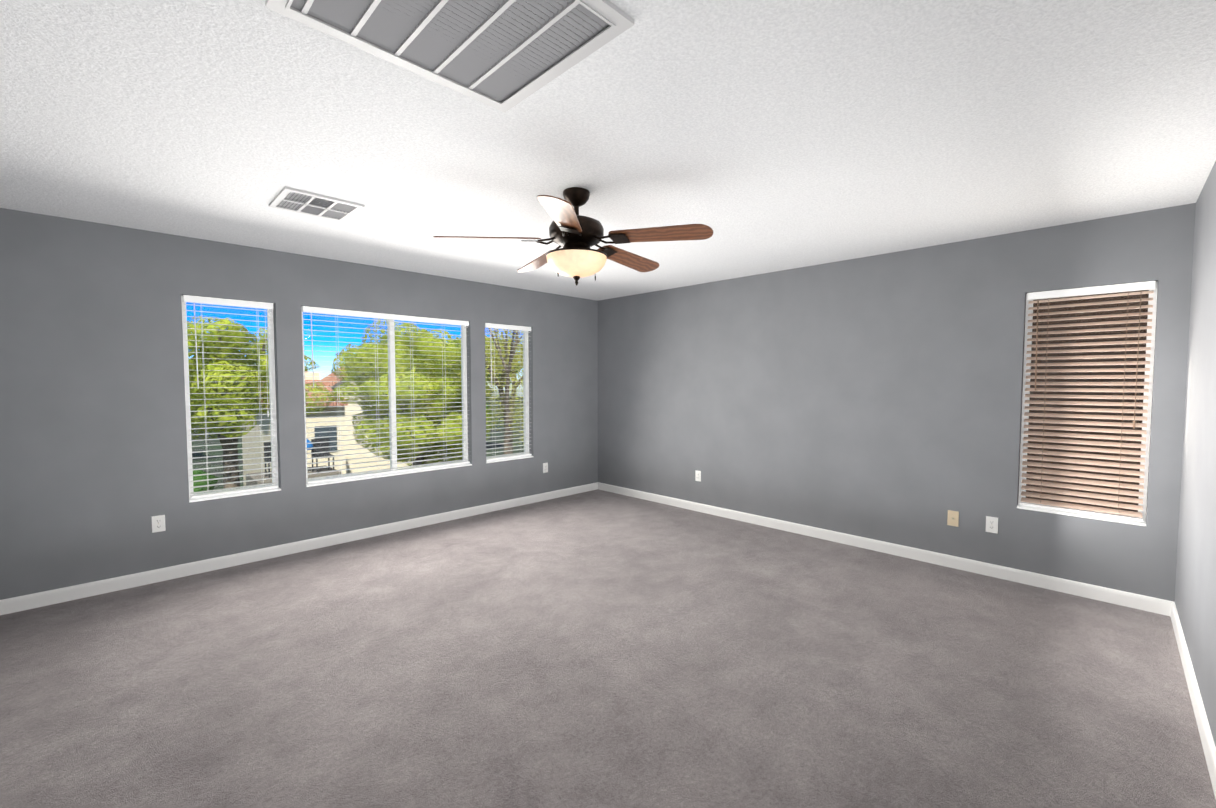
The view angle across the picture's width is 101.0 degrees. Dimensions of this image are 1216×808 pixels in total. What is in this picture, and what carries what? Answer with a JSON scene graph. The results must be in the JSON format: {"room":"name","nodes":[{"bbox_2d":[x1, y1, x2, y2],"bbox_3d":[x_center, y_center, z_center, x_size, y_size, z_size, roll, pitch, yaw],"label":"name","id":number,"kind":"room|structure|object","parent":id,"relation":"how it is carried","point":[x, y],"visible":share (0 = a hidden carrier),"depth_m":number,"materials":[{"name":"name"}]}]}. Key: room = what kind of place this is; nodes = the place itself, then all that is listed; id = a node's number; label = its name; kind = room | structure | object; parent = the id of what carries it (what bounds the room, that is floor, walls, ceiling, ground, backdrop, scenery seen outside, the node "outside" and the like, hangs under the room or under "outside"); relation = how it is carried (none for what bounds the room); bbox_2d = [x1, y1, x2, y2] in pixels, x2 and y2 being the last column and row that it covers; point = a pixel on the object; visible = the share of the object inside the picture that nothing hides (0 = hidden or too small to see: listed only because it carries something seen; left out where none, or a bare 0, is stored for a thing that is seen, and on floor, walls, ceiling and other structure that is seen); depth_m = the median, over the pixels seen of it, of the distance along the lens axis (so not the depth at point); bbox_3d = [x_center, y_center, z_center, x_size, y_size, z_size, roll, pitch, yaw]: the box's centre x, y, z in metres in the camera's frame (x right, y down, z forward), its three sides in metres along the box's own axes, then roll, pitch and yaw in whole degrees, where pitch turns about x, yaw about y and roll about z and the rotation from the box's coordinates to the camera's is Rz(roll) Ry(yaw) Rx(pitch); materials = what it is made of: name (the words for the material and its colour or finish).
{"room":"empty bedroom","nodes":[
{"label":"empty bedroom","id":0,"kind":"room"},
{"bbox_2d":[0,208,597,599],"bbox_3d":[-2.030,-0.026,4.716,5.520,2.440,0.160,-3,4,-45],"label":"wall","id":1,"kind":"structure","parent":0,"point":[93,459],"depth_m":3.53,"materials":[{"name":"grey paint"}]},
{"bbox_2d":[152,515,165,532],"bbox_3d":[-3.156,0.841,3.518,0.070,0.115,0.007,-3,4,-45],"label":"electrical outlet","id":2,"kind":"object","parent":1,"relation":"attached to","point":[158,523],"visible":1,"depth_m":3.52,"materials":[{"name":"white plastic"}]},
{"bbox_2d":[181,296,280,502],"bbox_3d":[-2.888,-0.046,3.854,0.570,1.500,0.150,-3,4,-45],"label":"window","id":3,"kind":"structure","parent":1,"relation":"in","point":[271,369],"depth_m":3.88,"materials":[{"name":"white plastic"}]},
{"bbox_2d":[183,295,277,498],"bbox_3d":[-2.860,-0.053,3.826,0.544,1.474,0.076,-3,4,-45],"label":"window blind","id":4,"kind":"object","parent":3,"relation":"attached to","point":[200,300],"visible":1,"depth_m":3.80,"materials":[{"name":"white plastic"}]},
{"bbox_2d":[0,483,595,614],"bbox_3d":[-1.969,1.151,4.709,5.200,0.090,0.014,-3,4,-45],"label":"baseboard","id":5,"kind":"structure","parent":1,"relation":"attached to","point":[45,598],"depth_m":3.87,"materials":[{"name":"white"}]},
{"bbox_2d":[302,312,471,486],"bbox_3d":[-2.016,-0.086,4.721,1.530,1.500,0.150,-3,4,-45],"label":"window","id":6,"kind":"structure","parent":1,"relation":"in","point":[391,375],"depth_m":4.73,"materials":[{"name":"white plastic"}]},
{"bbox_2d":[301,306,469,483],"bbox_3d":[-1.988,-0.094,4.692,1.504,1.474,0.076,-3,4,-45],"label":"window blind","id":7,"kind":"object","parent":6,"relation":"attached to","point":[319,310],"visible":0.94,"depth_m":4.59,"materials":[{"name":"white plastic"}]},
{"bbox_2d":[485,330,533,462],"bbox_3d":[-1.134,-0.127,5.598,0.620,1.500,0.150,-3,4,-45],"label":"window","id":8,"kind":"structure","parent":1,"relation":"in","point":[526,384],"depth_m":5.77,"materials":[{"name":"clear glass"}]},
{"bbox_2d":[485,323,531,460],"bbox_3d":[-1.105,-0.135,5.569,0.594,1.474,0.076,-3,4,-45],"label":"window blind","id":9,"kind":"object","parent":8,"relation":"attached to","point":[503,326],"visible":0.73,"depth_m":5.54,"materials":[{"name":"white plastic"}]},
{"bbox_2d":[543,463,547,472],"bbox_3d":[-0.738,0.754,5.922,0.070,0.115,0.007,-3,4,-45],"label":"electrical outlet","id":10,"kind":"object","parent":1,"relation":"attached to","point":[545,467],"visible":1,"depth_m":5.92,"materials":[{"name":"white plastic"}]},
{"bbox_2d":[0,489,1215,807],"bbox_3d":[-0.211,1.338,2.949,5.520,0.120,5.320,-3,4,-45],"label":"floor","id":11,"kind":"structure","parent":0,"point":[598,649],"depth_m":2.36,"materials":[{"name":"carpet"}]},
{"bbox_2d":[0,0,1215,300],"bbox_3d":[-0.211,-1.220,2.830,5.520,0.120,5.320,-3,4,-45],"label":"ceiling","id":12,"kind":"structure","parent":0,"point":[762,136],"depth_m":2.07,"materials":[{"name":"white paint"}]},
{"bbox_2d":[269,186,364,221],"bbox_3d":[-1.703,-1.163,2.929,0.400,0.023,0.390,-3,4,-45],"label":"ceiling vent","id":13,"kind":"object","parent":12,"relation":"in","point":[336,209],"visible":1,"depth_m":2.92,"materials":[{"name":"grey metal"}]},
{"bbox_2d":[265,0,633,111],"bbox_3d":[-0.427,-1.090,1.393,0.760,0.030,0.660,-3,4,-45],"label":"ceiling vent","id":14,"kind":"object","parent":12,"relation":"in","point":[472,50],"visible":1,"depth_m":1.48,"materials":[{"name":"grey metal"}]},
{"bbox_2d":[433,187,712,285],"bbox_3d":[-0.153,-0.903,2.787,1.391,0.506,1.418,-3,4,-45],"label":"ceiling fan","id":15,"kind":"object","parent":12,"relation":"hanging from","point":[574,234],"visible":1,"depth_m":2.63,"materials":[{"name":"brown wood"}]},
{"bbox_2d":[598,203,1195,601],"bbox_3d":[1.746,-0.026,4.721,0.160,2.440,5.160,-3,4,-45],"label":"wall","id":16,"kind":"structure","parent":0,"point":[877,397],"depth_m":4.04,"materials":[{"name":"grey paint"}]},
{"bbox_2d":[695,470,700,481],"bbox_3d":[0.974,0.778,5.416,0.007,0.115,0.070,-3,4,-45],"label":"electrical outlet","id":17,"kind":"object","parent":16,"relation":"attached to","point":[697,475],"visible":1,"depth_m":5.42,"materials":[{"name":"white plastic"}]},
{"bbox_2d":[596,482,1167,614],"bbox_3d":[1.624,1.148,4.774,0.014,0.090,4.950,-3,4,-45],"label":"baseboard","id":18,"kind":"structure","parent":16,"relation":"attached to","point":[946,560],"depth_m":3.88,"materials":[{"name":"white wood"}]},
{"bbox_2d":[947,510,958,526],"bbox_3d":[2.600,0.864,3.777,0.016,0.115,0.070,-3,4,-45],"label":"outlet","id":19,"kind":"object","parent":16,"relation":"attached to","point":[953,518],"visible":1,"depth_m":3.78,"materials":[{"name":"beige plastic"}]},
{"bbox_2d":[986,516,997,533],"bbox_3d":[2.769,0.871,3.614,0.007,0.115,0.070,-3,4,-45],"label":"electrical outlet","id":20,"kind":"object","parent":16,"relation":"attached to","point":[991,524],"visible":1,"depth_m":3.61,"materials":[{"name":"white plastic"}]},
{"bbox_2d":[1017,281,1157,525],"bbox_3d":[3.138,-0.011,3.313,0.150,1.500,0.620,-3,4,-45],"label":"window","id":21,"kind":"structure","parent":16,"relation":"in","point":[1153,302],"depth_m":3.26,"materials":[{"name":"white plastic"}]},
{"bbox_2d":[1020,281,1154,521],"bbox_3d":[3.110,-0.018,3.284,0.076,1.474,0.594,-3,4,-45],"label":"window blind","id":22,"kind":"object","parent":21,"relation":"attached to","point":[1101,511],"visible":1,"depth_m":3.27,"materials":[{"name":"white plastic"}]},
{"bbox_2d":[1175,161,1215,746],"bbox_3d":[1.552,0.147,1.006,5.360,2.440,0.160,-3,4,-45],"label":"wall","id":23,"kind":"structure","parent":0,"point":[1195,593],"depth_m":2.38,"materials":[{"name":"grey paint"}]},
{"bbox_2d":[1164,600,1215,798],"bbox_3d":[1.547,1.315,1.178,5.200,0.090,0.014,-3,4,-45],"label":"baseboard","id":24,"kind":"structure","parent":23,"relation":"attached to","point":[1209,748],"depth_m":2.13,"materials":[{"name":"white wood"}]},
{"label":"outside","id":25,"kind":"structure","parent":0,"visible":0},
{"bbox_2d":[191,396,523,491],"bbox_3d":[-21.288,3.269,27.940,160.000,0.300,180.000,-3,4,-45],"label":"ground","id":26,"kind":"structure","parent":25,"point":[211,453],"depth_m":32.65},
{"bbox_2d":[193,470,217,493],"bbox_3d":[-13.814,2.495,11.522,7.706,2.782,3.669,-3,4,-45],"label":"bush","id":27,"kind":"object","parent":26,"relation":"on","point":[201,477],"depth_m":13.63,"materials":[{"name":"green plant"}]},
{"bbox_2d":[187,315,336,489],"bbox_3d":[-6.489,1.288,8.516,3.253,5.464,2.640,-3,4,-45],"label":"tree","id":28,"kind":"object","parent":26,"relation":"on","point":[246,373],"depth_m":7.94,"materials":[{"name":"green plant"}]},
{"bbox_2d":[246,438,340,487],"bbox_3d":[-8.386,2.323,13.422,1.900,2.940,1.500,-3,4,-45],"label":"patio furniture","id":29,"kind":"object","parent":26,"relation":"on","point":[308,470],"depth_m":13.32,"materials":[{"name":"brown metal"}]},
{"bbox_2d":[242,353,445,487],"bbox_3d":[-8.639,0.660,17.964,7.250,5.840,4.800,-3,4,-45],"label":"house","id":30,"kind":"structure","parent":26,"relation":"on","point":[323,416],"depth_m":15.68,"materials":[{"name":"beige paint"}]},
{"bbox_2d":[331,318,499,466],"bbox_3d":[-4.808,0.792,12.785,4.006,6.068,3.580,-3,4,-45],"label":"tree","id":31,"kind":"object","parent":26,"relation":"on","point":[405,377],"depth_m":11.62,"materials":[{"name":"green plant"}]},
{"bbox_2d":[418,338,519,420],"bbox_3d":[-8.929,-0.596,28.966,7.431,7.355,7.104,-3,4,-45],"label":"tree","id":32,"kind":"object","parent":26,"relation":"on","point":[488,371],"depth_m":28.21,"materials":[{"name":"green plant"}]},
{"bbox_2d":[437,328,523,455],"bbox_3d":[-2.078,0.205,11.410,3.304,7.368,3.594,-3,4,-45],"label":"tree","id":33,"kind":"object","parent":26,"relation":"on","point":[507,363],"depth_m":11.20,"materials":[{"name":"green plant"}]},
{"bbox_2d":[449,328,523,453],"bbox_3d":[-3.185,0.105,15.838,4.155,7.150,3.799,-3,4,-45],"label":"tree","id":34,"kind":"object","parent":26,"relation":"on","point":[502,394],"depth_m":15.37,"materials":[{"name":"green plant"}]},
{"bbox_2d":[1026,290,1148,511],"bbox_3d":[6.335,-0.060,4.813,0.400,8.500,16.500,-3,4,-45],"label":"wall","id":35,"kind":"structure","parent":26,"relation":"on","point":[1092,360],"depth_m":5.54,"materials":[{"name":"brown paint"}]}
]}

